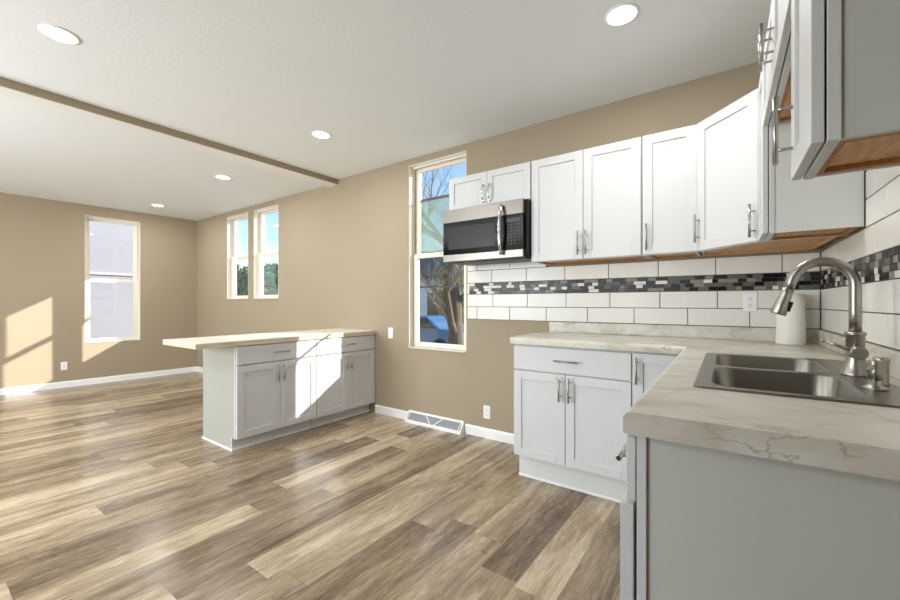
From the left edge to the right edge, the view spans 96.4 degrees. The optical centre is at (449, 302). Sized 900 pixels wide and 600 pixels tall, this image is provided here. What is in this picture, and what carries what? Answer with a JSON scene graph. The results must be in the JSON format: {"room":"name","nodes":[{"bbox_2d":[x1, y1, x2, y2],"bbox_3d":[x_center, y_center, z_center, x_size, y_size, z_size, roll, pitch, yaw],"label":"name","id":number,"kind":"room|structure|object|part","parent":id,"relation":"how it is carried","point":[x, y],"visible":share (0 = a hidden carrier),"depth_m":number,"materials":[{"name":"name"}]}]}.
{"room":"kitchen","nodes":[
{"label":"kitchen","id":0,"kind":"room"},
{"bbox_2d":[0,192,196,388],"bbox_3d":[-6.471,-0.145,4.707,0.160,2.730,6.316,0,0,37],"label":"wall","id":1,"kind":"structure","parent":0,"point":[42,241],"depth_m":5.83,"materials":[{"name":"beige paint"}]},
{"bbox_2d":[61,362,66,369],"bbox_3d":[-5.545,0.910,5.777,0.009,0.116,0.070,0,0,37],"label":"wall outlet","id":2,"kind":"object","parent":1,"relation":"attached to","point":[63,364],"visible":1,"depth_m":5.77,"materials":[{"name":"white plastic"}]},
{"bbox_2d":[0,366,196,394],"bbox_3d":[-6.359,1.176,4.711,0.014,0.088,6.131,0,0,37],"label":"baseboard","id":3,"kind":"structure","parent":1,"relation":"attached to","point":[30,388],"depth_m":6.00,"materials":[{"name":"white paint"}]},
{"bbox_2d":[85,215,139,342],"bbox_3d":[-5.262,-0.350,6.268,0.162,1.900,0.675,0,0,37],"label":"window","id":4,"kind":"structure","parent":1,"relation":"in","point":[136,225],"depth_m":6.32,"materials":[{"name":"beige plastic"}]},
{"bbox_3d":[-5.294,-0.805,6.293,0.030,0.966,0.649,0,0,37],"label":"sash","id":5,"kind":"part","parent":4,"relation":"part of","materials":[{"name":"beige plastic"}]},
{"bbox_3d":[-5.268,0.113,6.273,0.030,0.950,0.649,0,0,37],"label":"sash","id":6,"kind":"part","parent":4,"relation":"part of","materials":[{"name":"white glass"}]},
{"bbox_2d":[0,77,337,186],"bbox_3d":[-3.225,-1.467,2.429,0.165,0.086,6.130,0,0,36],"label":"ceiling beam","id":7,"kind":"structure","parent":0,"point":[9,88],"depth_m":3.31,"materials":[{"name":"beige paint"}]},
{"bbox_2d":[0,372,619,599],"bbox_3d":[-2.953,1.245,2.231,9.200,0.050,6.530,0,0,36],"label":"floor","id":8,"kind":"structure","parent":0,"point":[115,490],"depth_m":2.36,"materials":[{"name":"wood"}]},
{"bbox_2d":[202,339,315,451],"bbox_3d":[-1.740,0.785,3.725,0.661,0.870,0.762,0,0,36],"label":"base cabinet","id":9,"kind":"object","parent":8,"relation":"on","point":[255,394],"visible":0.92,"depth_m":3.48,"materials":[{"name":"grey paint"}]},
{"bbox_3d":[-1.785,1.211,3.757,0.550,0.018,0.760,0,0,36],"label":"shoe molding","id":10,"kind":"part","parent":9,"relation":"part of","materials":[{"name":"white paint"}]},
{"bbox_3d":[-1.621,0.812,3.409,0.019,0.591,0.374,0,0,36],"label":"door","id":11,"kind":"part","parent":9,"relation":"part of","materials":[{"name":"grey paint"}]},
{"bbox_2d":[163,328,375,349],"bbox_3d":[-1.613,0.329,3.915,0.633,0.041,1.826,0,0,36],"label":"countertop","id":12,"kind":"structure","parent":9,"relation":"on","point":[195,343],"depth_m":3.56,"materials":[{"name":"beige stone"}]},
{"bbox_3d":[-1.528,0.733,3.575,0.019,0.765,0.756,0,0,36],"label":"frame","id":13,"kind":"part","parent":9,"relation":"part of","materials":[{"name":"grey paint"}]},
{"bbox_3d":[-1.510,0.433,3.561,0.019,0.150,0.750,0,0,36],"label":"drawer","id":14,"kind":"part","parent":9,"relation":"part of","materials":[{"name":"grey paint"}]},
{"bbox_3d":[-1.503,0.608,3.522,0.038,0.155,0.012,0,0,36],"label":"handle","id":15,"kind":"part","parent":9,"relation":"part of","materials":[{"name":"silver metal"}]},
{"bbox_3d":[-1.470,0.608,3.567,0.038,0.155,0.012,0,0,36],"label":"handle","id":16,"kind":"part","parent":9,"relation":"part of","materials":[{"name":"silver metal"}]},
{"bbox_3d":[-1.399,0.812,3.713,0.019,0.591,0.374,0,0,36],"label":"door","id":17,"kind":"part","parent":9,"relation":"part of","materials":[{"name":"grey paint"}]},
{"bbox_2d":[311,334,374,427],"bbox_3d":[-1.293,0.785,4.340,0.661,0.870,0.756,0,0,36],"label":"base cabinet","id":18,"kind":"object","parent":8,"relation":"on","point":[345,366],"visible":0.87,"depth_m":4.13,"materials":[{"name":"grey paint"}]},
{"bbox_3d":[-1.175,0.812,4.021,0.019,0.591,0.374,0,0,36],"label":"door","id":19,"kind":"part","parent":18,"relation":"part of","materials":[{"name":"grey paint"}]},
{"bbox_3d":[-1.120,1.211,4.214,0.012,0.018,0.752,0,0,36],"label":"shoe molding","id":20,"kind":"part","parent":18,"relation":"part of","materials":[{"name":"white paint"}]},
{"bbox_3d":[-1.082,0.733,4.186,0.019,0.765,0.756,0,0,36],"label":"frame","id":21,"kind":"part","parent":18,"relation":"part of","materials":[{"name":"grey paint"}]},
{"bbox_3d":[-1.064,0.433,4.173,0.019,0.150,0.750,0,0,36],"label":"drawer","id":22,"kind":"part","parent":18,"relation":"part of","materials":[{"name":"grey paint"}]},
{"bbox_3d":[-1.058,0.608,4.134,0.038,0.155,0.012,0,0,36],"label":"handle","id":23,"kind":"part","parent":18,"relation":"part of","materials":[{"name":"silver metal"}]},
{"bbox_3d":[-0.953,0.812,4.325,0.019,0.591,0.374,0,0,36],"label":"door","id":24,"kind":"part","parent":18,"relation":"part of","materials":[{"name":"grey paint"}]},
{"bbox_2d":[514,344,632,502],"bbox_3d":[0.918,0.753,2.796,0.762,0.934,0.652,0,0,36],"label":"base cabinet","id":25,"kind":"object","parent":8,"relation":"on","point":[571,404],"visible":0.73,"depth_m":2.55,"materials":[{"name":"grey paint"}]},
{"bbox_3d":[0.594,0.756,2.687,0.362,0.584,0.019,0,0,36],"label":"door","id":26,"kind":"part","parent":25,"relation":"part of","materials":[{"name":"grey paint"}]},
{"bbox_3d":[0.700,0.555,2.575,0.012,0.155,0.038,0,0,36],"label":"handle","id":27,"kind":"part","parent":25,"relation":"part of","materials":[{"name":"silver metal"}]},
{"bbox_3d":[0.735,0.375,2.550,0.150,0.012,0.038,0,0,36],"label":"handle","id":28,"kind":"part","parent":25,"relation":"part of","materials":[{"name":"silver metal"}]},
{"bbox_3d":[0.751,0.555,2.538,0.012,0.155,0.038,0,0,36],"label":"handle","id":29,"kind":"part","parent":25,"relation":"part of","materials":[{"name":"silver metal"}]},
{"bbox_3d":[0.795,1.211,2.627,0.758,0.018,0.012,0,0,36],"label":"shoe molding","id":30,"kind":"part","parent":25,"relation":"part of","materials":[{"name":"white paint"}]},
{"bbox_3d":[0.753,0.375,2.571,0.757,0.160,0.019,0,0,36],"label":"drawer","id":31,"kind":"part","parent":25,"relation":"part of","materials":[{"name":"grey paint"}]},
{"bbox_3d":[0.767,0.670,2.589,0.762,0.769,0.019,0,0,36],"label":"frame","id":32,"kind":"part","parent":25,"relation":"part of","materials":[{"name":"grey paint"}]},
{"bbox_3d":[0.902,0.756,2.463,0.390,0.584,0.019,0,0,36],"label":"door","id":33,"kind":"part","parent":25,"relation":"part of","materials":[{"name":"grey paint"}]},
{"bbox_2d":[632,352,677,405],"bbox_3d":[1.341,0.753,2.487,0.285,0.934,0.652,0,0,36],"label":"base cabinet","id":34,"kind":"object","parent":8,"relation":"on","point":[646,367],"visible":0.12,"depth_m":2.30,"materials":[{"name":"grey paint"}]},
{"bbox_3d":[1.070,0.390,2.305,0.012,0.155,0.038,0,0,36],"label":"handle","id":35,"kind":"part","parent":34,"relation":"part of","materials":[{"name":"silver metal"}]},
{"bbox_3d":[1.191,0.670,2.281,0.285,0.769,0.019,0,0,36],"label":"frame","id":36,"kind":"part","parent":34,"relation":"part of","materials":[{"name":"grey paint"}]},
{"bbox_2d":[616,434,899,599],"bbox_3d":[0.720,0.753,0.853,0.664,0.934,0.324,0,0,34],"label":"base cabinet","id":37,"kind":"object","parent":8,"relation":"on","point":[697,523],"visible":0.7,"depth_m":0.77,"materials":[{"name":"grey paint"}]},
{"bbox_3d":[0.461,0.377,1.027,0.038,0.012,0.150,0,0,34],"label":"handle","id":38,"kind":"part","parent":37,"relation":"part of","materials":[{"name":"silver metal"}]},
{"bbox_3d":[0.479,0.770,1.017,0.027,0.655,0.318,0,0,34],"label":"door","id":39,"kind":"part","parent":37,"relation":"part of","materials":[{"name":"grey paint"}]},
{"bbox_3d":[0.487,0.365,1.014,0.019,0.139,0.314,0,0,34],"label":"drawer","id":40,"kind":"part","parent":37,"relation":"part of","materials":[{"name":"grey paint"}]},
{"bbox_3d":[0.505,0.696,1.001,0.019,0.819,0.324,0,0,34],"label":"frame","id":41,"kind":"part","parent":37,"relation":"part of","materials":[{"name":"grey paint"}]},
{"bbox_2d":[510,322,899,480],"bbox_3d":[0.843,0.219,1.896,1.734,0.130,2.203,0,0,36],"label":"countertop","id":42,"kind":"structure","parent":37,"relation":"on","point":[846,437],"depth_m":0.89,"materials":[{"name":"grey stone"}]},
{"bbox_2d":[775,294,805,344],"bbox_3d":[1.957,0.092,2.311,0.136,0.286,0.136,0,0,36],"label":"paper towel roll","id":43,"kind":"object","parent":42,"relation":"on","point":[790,328],"visible":0.77,"depth_m":2.25,"materials":[{"name":"white paper"}]},
{"bbox_2d":[693,353,899,407],"bbox_3d":[1.122,0.320,1.357,0.491,0.180,0.919,0,0,36],"label":"sink","id":44,"kind":"object","parent":42,"relation":"in","point":[805,378],"visible":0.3,"depth_m":1.33,"materials":[{"name":"grey metal"}]},
{"bbox_3d":[1.216,0.320,1.549,0.331,0.180,0.408,0,0,36],"label":"bowl","id":45,"kind":"part","parent":44,"relation":"part of","materials":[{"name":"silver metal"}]},
{"bbox_3d":[0.972,0.320,1.193,0.331,0.180,0.406,0,0,36],"label":"bowl","id":46,"kind":"part","parent":44,"relation":"part of","materials":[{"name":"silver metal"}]},
{"bbox_2d":[862,360,888,390],"bbox_3d":[1.117,0.191,1.052,0.050,0.077,0.089,0,0,39],"label":"soap dispenser","id":47,"kind":"object","parent":44,"relation":"on","point":[875,368],"visible":1,"depth_m":1.05,"materials":[{"name":"silver metal"}]},
{"bbox_2d":[872,356,890,385],"bbox_3d":[1.209,0.191,1.127,0.035,0.077,0.035,0,0,36],"label":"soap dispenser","id":48,"kind":"object","parent":44,"relation":"on","point":[887,360],"visible":0.58,"depth_m":1.11,"materials":[{"name":"silver metal"}]},
{"bbox_2d":[770,257,868,376],"bbox_3d":[1.206,0.040,1.315,0.249,0.379,0.089,0,0,34],"label":"faucet","id":49,"kind":"object","parent":42,"relation":"on","point":[855,365],"visible":0.98,"depth_m":1.27,"materials":[{"name":"silver metal"}]},
{"bbox_3d":[1.215,-0.025,1.318,0.194,0.249,0.031,0,0,34],"label":"spout","id":50,"kind":"part","parent":49,"relation":"part of","materials":[{"name":"silver metal"}]},
{"bbox_3d":[1.225,0.135,1.272,0.076,0.041,0.012,0,0,38],"label":"lever","id":51,"kind":"part","parent":49,"relation":"part of","materials":[{"name":"silver metal"}]},
{"bbox_2d":[0,0,770,220],"bbox_3d":[-2.953,-1.522,2.231,9.200,0.136,6.530,0,0,36],"label":"ceiling","id":52,"kind":"structure","parent":0,"point":[390,81],"depth_m":2.67,"materials":[{"name":"white paint"}]},
{"bbox_2d":[38,24,80,44],"bbox_3d":[-2.166,-1.486,2.233,0.174,0.006,0.174,0,0,36],"label":"recessed light","id":53,"kind":"object","parent":52,"relation":"in","point":[57,33],"visible":1,"depth_m":2.23,"materials":[{"name":"white paint"}]},
{"bbox_2d":[215,175,231,179],"bbox_3d":[-2.625,-1.450,4.652,0.174,0.006,0.174,0,0,36],"label":"recessed light","id":54,"kind":"object","parent":52,"relation":"in","point":[224,177],"visible":1,"depth_m":4.66,"materials":[{"name":"white paint"}]},
{"bbox_2d":[311,130,331,138],"bbox_3d":[-1.139,-1.486,3.561,0.174,0.006,0.174,0,0,36],"label":"recessed light","id":55,"kind":"object","parent":52,"relation":"in","point":[318,133],"visible":1,"depth_m":3.55,"materials":[{"name":"white paint"}]},
{"bbox_2d":[604,2,639,26],"bbox_3d":[0.888,-1.486,2.080,0.174,0.006,0.174,0,0,36],"label":"recessed light","id":56,"kind":"object","parent":52,"relation":"in","point":[621,14],"visible":1,"depth_m":2.07,"materials":[{"name":"white paint"}]},
{"bbox_2d":[197,62,822,433],"bbox_3d":[-1.142,-0.145,4.802,8.700,2.730,0.160,0,0,36],"label":"wall","id":57,"kind":"structure","parent":0,"point":[343,248],"depth_m":4.31,"materials":[{"name":"beige paint"}]},
{"bbox_2d":[227,212,247,298],"bbox_3d":[-3.294,-0.718,6.356,0.670,1.324,0.162,0,0,36],"label":"window","id":58,"kind":"structure","parent":57,"relation":"in","point":[232,257],"depth_m":6.52,"materials":[{"name":"beige plastic"}]},
{"bbox_3d":[-3.289,-0.407,6.363,0.644,0.678,0.030,0,0,36],"label":"sash","id":59,"kind":"part","parent":58,"relation":"part of","materials":[{"name":"beige plastic"}]},
{"bbox_3d":[-3.270,-1.037,6.390,0.644,0.662,0.030,0,0,36],"label":"sash","id":60,"kind":"part","parent":58,"relation":"part of","materials":[{"name":"clear glass"}]},
{"bbox_2d":[253,204,277,298],"bbox_3d":[-2.625,-0.718,5.869,0.665,1.324,0.162,0,0,36],"label":"window","id":61,"kind":"structure","parent":57,"relation":"in","point":[259,253],"depth_m":6.03,"materials":[{"name":"beige plastic"}]},
{"bbox_3d":[-2.621,-0.407,5.876,0.639,0.678,0.030,0,0,36],"label":"sash","id":62,"kind":"part","parent":61,"relation":"part of","materials":[{"name":"beige plastic"}]},
{"bbox_3d":[-2.601,-1.037,5.902,0.639,0.662,0.030,0,0,36],"label":"sash","id":63,"kind":"part","parent":61,"relation":"part of","materials":[{"name":"clear glass"}]},
{"bbox_2d":[196,366,513,444],"bbox_3d":[-1.846,1.176,5.208,6.547,0.088,0.014,0,0,36],"label":"baseboard","id":64,"kind":"structure","parent":57,"relation":"attached to","point":[501,436],"depth_m":3.69,"materials":[{"name":"white paint"}]},
{"bbox_2d":[388,328,392,338],"bbox_3d":[-0.639,0.327,4.332,0.070,0.116,0.009,0,0,36],"label":"wall switch","id":65,"kind":"object","parent":57,"relation":"attached to","point":[390,330],"visible":1,"depth_m":4.33,"materials":[{"name":"white plastic"}]},
{"bbox_2d":[405,410,464,434],"bbox_3d":[-0.161,1.166,3.941,0.690,0.108,0.078,0,0,36],"label":"air vent","id":66,"kind":"object","parent":57,"relation":"in","point":[441,423],"visible":1,"depth_m":3.91,"materials":[{"name":"white metal"}]},
{"bbox_2d":[409,151,465,352],"bbox_3d":[-0.097,-0.478,4.028,0.720,1.893,0.162,0,0,36],"label":"window","id":67,"kind":"structure","parent":57,"relation":"in","point":[426,224],"depth_m":4.19,"materials":[{"name":"beige plastic"}]},
{"bbox_3d":[-0.092,-0.025,4.035,0.694,0.963,0.030,0,0,36],"label":"sash","id":68,"kind":"part","parent":67,"relation":"part of","materials":[{"name":"beige plastic"}]},
{"bbox_3d":[-0.073,-0.940,4.061,0.694,0.946,0.030,0,0,36],"label":"sash","id":69,"kind":"part","parent":67,"relation":"part of","materials":[{"name":"clear glass"}]},
{"bbox_2d":[483,405,489,418],"bbox_3d":[0.332,0.987,3.625,0.070,0.116,0.009,0,0,36],"label":"wall outlet","id":70,"kind":"object","parent":57,"relation":"attached to","point":[486,409],"visible":1,"depth_m":3.62,"materials":[{"name":"white plastic"}]},
{"bbox_2d":[449,162,530,209],"bbox_3d":[0.381,-0.922,3.357,0.762,0.285,0.360,0,0,36],"label":"upper cabinet","id":71,"kind":"object","parent":57,"relation":"attached to","point":[513,182],"visible":0.74,"depth_m":3.22,"materials":[{"name":"grey paint"}]},
{"bbox_3d":[0.150,-0.923,3.363,0.375,0.278,0.019,0,0,36],"label":"door","id":72,"kind":"part","parent":71,"relation":"part of","materials":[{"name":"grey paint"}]},
{"bbox_2d":[443,198,530,265],"bbox_3d":[0.347,-0.552,3.315,0.758,0.439,0.465,0,0,36],"label":"microwave","id":73,"kind":"object","parent":71,"relation":"attached to","point":[499,232],"visible":0.96,"depth_m":3.15,"materials":[{"name":"silver metal"}]},
{"bbox_3d":[0.185,-0.531,3.250,0.572,0.261,0.038,0,0,36],"label":"door","id":74,"kind":"part","parent":73,"relation":"part of","materials":[{"name":"black glass"}]},
{"bbox_3d":[0.252,-0.718,3.200,0.740,0.108,0.040,0,0,36],"label":"panel","id":75,"kind":"part","parent":73,"relation":"part of","materials":[{"name":"silver metal"}]},
{"bbox_3d":[0.252,-0.370,3.200,0.740,0.058,0.040,0,0,36],"label":"panel","id":76,"kind":"part","parent":73,"relation":"part of","materials":[{"name":"silver metal"}]},
{"bbox_3d":[0.380,-0.554,3.043,0.026,0.384,0.063,0,0,36],"label":"handle","id":77,"kind":"part","parent":73,"relation":"part of","materials":[{"name":"silver metal"}]},
{"bbox_3d":[0.485,-0.531,3.032,0.166,0.261,0.038,0,0,36],"label":"control panel","id":78,"kind":"part","parent":73,"relation":"part of","materials":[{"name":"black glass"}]},
{"bbox_3d":[0.456,-0.923,3.141,0.375,0.278,0.019,0,0,36],"label":"door","id":79,"kind":"part","parent":71,"relation":"part of","materials":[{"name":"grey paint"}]},
{"bbox_2d":[531,137,649,264],"bbox_3d":[0.999,-0.684,2.908,0.763,0.762,0.359,0,0,36],"label":"upper cabinet","id":80,"kind":"object","parent":57,"relation":"attached to","point":[587,204],"visible":0.96,"depth_m":2.77,"materials":[{"name":"grey paint"}]},
{"bbox_3d":[0.772,-0.684,2.911,0.384,0.755,0.019,0,0,36],"label":"door","id":81,"kind":"part","parent":80,"relation":"part of","materials":[{"name":"grey paint"}]},
{"bbox_3d":[0.932,-0.415,2.758,0.012,0.165,0.038,0,0,36],"label":"handle","id":82,"kind":"part","parent":80,"relation":"part of","materials":[{"name":"silver metal"}]},
{"bbox_3d":[1.078,-0.684,2.687,0.366,0.755,0.019,0,0,36],"label":"door","id":83,"kind":"part","parent":80,"relation":"part of","materials":[{"name":"grey paint"}]},
{"bbox_2d":[467,252,819,328],"bbox_3d":[1.148,-0.110,3.029,2.433,0.521,0.011,0,0,36],"label":"tile backsplash","id":84,"kind":"structure","parent":57,"relation":"attached to","point":[703,291],"depth_m":2.84,"materials":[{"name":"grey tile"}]},
{"bbox_2d":[743,293,756,310],"bbox_3d":[1.862,-0.004,2.496,0.070,0.116,0.009,0,0,36],"label":"wall outlet","id":85,"kind":"object","parent":84,"relation":"attached to","point":[749,299],"visible":1,"depth_m":2.49,"materials":[{"name":"white plastic"}]},
{"bbox_2d":[643,124,700,258],"bbox_3d":[1.432,-0.684,2.592,0.305,0.762,0.359,0,0,36],"label":"upper cabinet","id":86,"kind":"object","parent":57,"relation":"attached to","point":[669,157],"visible":0.91,"depth_m":2.48,"materials":[{"name":"grey paint"}]},
{"bbox_3d":[1.239,-0.415,2.535,0.012,0.165,0.038,0,0,36],"label":"handle","id":87,"kind":"part","parent":86,"relation":"part of","materials":[{"name":"silver metal"}]},
{"bbox_3d":[1.368,-0.684,2.504,0.305,0.762,0.019,0,0,36],"label":"frame","id":88,"kind":"part","parent":86,"relation":"part of","materials":[{"name":"grey paint"}]},
{"bbox_2d":[823,171,899,350],"bbox_3d":[0.429,-0.145,-0.320,0.148,2.730,6.320,0,0,34],"label":"wall","id":89,"kind":"structure","parent":0,"point":[838,239],"depth_m":1.75,"materials":[{"name":"beige paint"}]},
{"bbox_2d":[693,88,837,255],"bbox_3d":[1.704,-0.684,2.233,0.599,0.762,0.642,0,0,33],"label":"upper cabinet","id":90,"kind":"object","parent":89,"relation":"attached to","point":[727,140],"visible":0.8,"depth_m":2.18,"materials":[{"name":"grey paint"}]},
{"bbox_3d":[1.451,-0.435,2.364,0.038,0.165,0.012,0,0,-8],"label":"handle","id":91,"kind":"part","parent":90,"relation":"part of","materials":[{"name":"silver metal"}]},
{"bbox_3d":[1.504,-0.684,2.190,0.019,0.755,0.404,0,0,-8],"label":"door","id":92,"kind":"part","parent":90,"relation":"part of","materials":[{"name":"grey paint"}]},
{"bbox_3d":[1.526,-0.684,2.194,0.019,0.762,0.430,0,0,-8],"label":"frame","id":93,"kind":"part","parent":90,"relation":"part of","materials":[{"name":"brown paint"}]},
{"bbox_3d":[1.501,-0.408,2.000,0.038,0.165,0.012,0,0,-8],"label":"handle","id":94,"kind":"part","parent":90,"relation":"part of","materials":[{"name":"silver metal"}]},
{"bbox_2d":[758,0,790,126],"bbox_3d":[1.216,-0.912,1.293,0.355,0.305,0.929,0,0,34],"label":"upper cabinet","id":95,"kind":"object","parent":89,"relation":"attached to","point":[775,57],"visible":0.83,"depth_m":1.36,"materials":[{"name":"grey paint"}]},
{"bbox_3d":[1.104,-0.880,1.409,0.038,0.130,0.012,0,0,34],"label":"handle","id":96,"kind":"part","parent":95,"relation":"part of","materials":[{"name":"silver metal"}]},
{"bbox_3d":[1.067,-0.880,1.355,0.038,0.130,0.012,0,0,34],"label":"handle","id":97,"kind":"part","parent":95,"relation":"part of","materials":[{"name":"silver metal"}]},
{"bbox_3d":[1.240,-0.913,1.557,0.019,0.298,0.458,0,0,34],"label":"door","id":98,"kind":"part","parent":95,"relation":"part of","materials":[{"name":"grey paint"}]},
{"bbox_3d":[1.127,-0.912,1.353,0.019,0.305,0.929,0,0,34],"label":"frame","id":99,"kind":"part","parent":95,"relation":"part of","materials":[{"name":"grey paint"}]},
{"bbox_3d":[0.978,-0.913,1.175,0.019,0.298,0.458,0,0,34],"label":"door","id":100,"kind":"part","parent":95,"relation":"part of","materials":[{"name":"grey paint"}]},
{"bbox_2d":[758,65,863,241],"bbox_3d":[1.575,-0.682,1.783,0.317,0.766,0.286,0,0,34],"label":"upper cabinet","id":101,"kind":"object","parent":89,"relation":"attached to","point":[831,205],"visible":0.48,"depth_m":1.71,"materials":[{"name":"grey paint"}]},
{"bbox_3d":[1.453,-0.682,1.867,0.019,0.759,0.280,0,0,34],"label":"door","id":102,"kind":"part","parent":101,"relation":"part of","materials":[{"name":"grey paint"}]},
{"bbox_3d":[1.472,-0.682,1.855,0.019,0.766,0.286,0,0,34],"label":"frame","id":103,"kind":"part","parent":101,"relation":"part of","materials":[{"name":"grey paint"}]},
{"bbox_2d":[772,0,899,179],"bbox_3d":[0.872,-0.681,0.792,0.355,0.768,0.285,0,0,34],"label":"upper cabinet","id":104,"kind":"object","parent":89,"relation":"attached to","point":[845,105],"visible":1,"depth_m":0.74,"materials":[{"name":"grey paint"}]},
{"bbox_3d":[0.805,-0.420,0.974,0.038,0.165,0.012,0,0,34],"label":"handle","id":105,"kind":"part","parent":104,"relation":"part of","materials":[{"name":"silver metal"}]},
{"bbox_3d":[0.765,-0.680,0.865,0.019,0.763,0.279,0,0,34],"label":"door","id":106,"kind":"part","parent":104,"relation":"part of","materials":[{"name":"grey paint"}]},
{"bbox_3d":[0.784,-0.681,0.852,0.019,0.768,0.285,0,0,34],"label":"frame","id":107,"kind":"part","parent":104,"relation":"part of","materials":[{"name":"grey paint"}]},
{"bbox_2d":[821,166,899,349],"bbox_3d":[1.358,-0.302,1.175,0.011,0.906,2.738,0,0,34],"label":"tile backsplash","id":108,"kind":"structure","parent":89,"relation":"attached to","point":[874,251],"depth_m":1.47,"materials":[{"name":"grey tile"}]},
{"label":"outside","id":109,"kind":"structure","parent":0,"visible":0},
{"bbox_3d":[3.317,1.920,13.048,70.000,0.100,65.000,0,0,36],"label":"ground","id":110,"kind":"structure","parent":109,"visible":0},
{"bbox_2d":[237,264,247,298],"bbox_3d":[-14.235,-0.262,26.224,5.539,4.604,3.276,0,0,36],"label":"evergreen shrub","id":111,"kind":"object","parent":110,"relation":"on","point":[240,271],"visible":0.02,"depth_m":25.35,"materials":[{"name":"green plant"}]},
{"bbox_2d":[237,263,277,298],"bbox_3d":[-9.887,-0.149,22.054,4.584,4.202,3.045,0,0,36],"label":"evergreen shrub","id":112,"kind":"object","parent":110,"relation":"on","point":[270,273],"visible":0.16,"depth_m":21.48,"materials":[{"name":"green plant"}]},
{"bbox_2d":[420,166,463,344],"bbox_3d":[-0.309,-2.435,11.853,6.843,8.653,4.192,0,0,32],"label":"bare tree","id":113,"kind":"object","parent":110,"relation":"on","point":[453,301],"visible":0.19,"depth_m":11.15,"materials":[{"name":"brown plant"}]},
{"bbox_2d":[420,257,463,314],"bbox_3d":[-0.158,-0.605,23.310,7.900,4.950,7.300,0,0,36],"label":"house","id":114,"kind":"structure","parent":110,"relation":"on","point":[427,307],"depth_m":20.08,"materials":[{"name":"white"}]},
{"bbox_3d":[-0.770,0.070,19.667,0.900,1.100,0.010,0,0,36],"label":"pane","id":115,"kind":"part","parent":114,"relation":"part of","materials":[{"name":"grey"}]},
{"bbox_2d":[420,315,463,343],"bbox_3d":[-0.911,1.170,15.014,4.250,1.400,1.760,0,0,36],"label":"car","id":116,"kind":"object","parent":110,"relation":"on","point":[433,328],"visible":0.09,"depth_m":13.84,"materials":[{"name":"blue paint"}]},
{"bbox_2d":[436,263,463,323],"bbox_3d":[0.454,-0.023,16.917,2.410,3.944,2.177,0,0,36],"label":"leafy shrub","id":117,"kind":"object","parent":110,"relation":"on","point":[441,294],"visible":0.08,"depth_m":16.81,"materials":[{"name":"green plant"}]}
]}

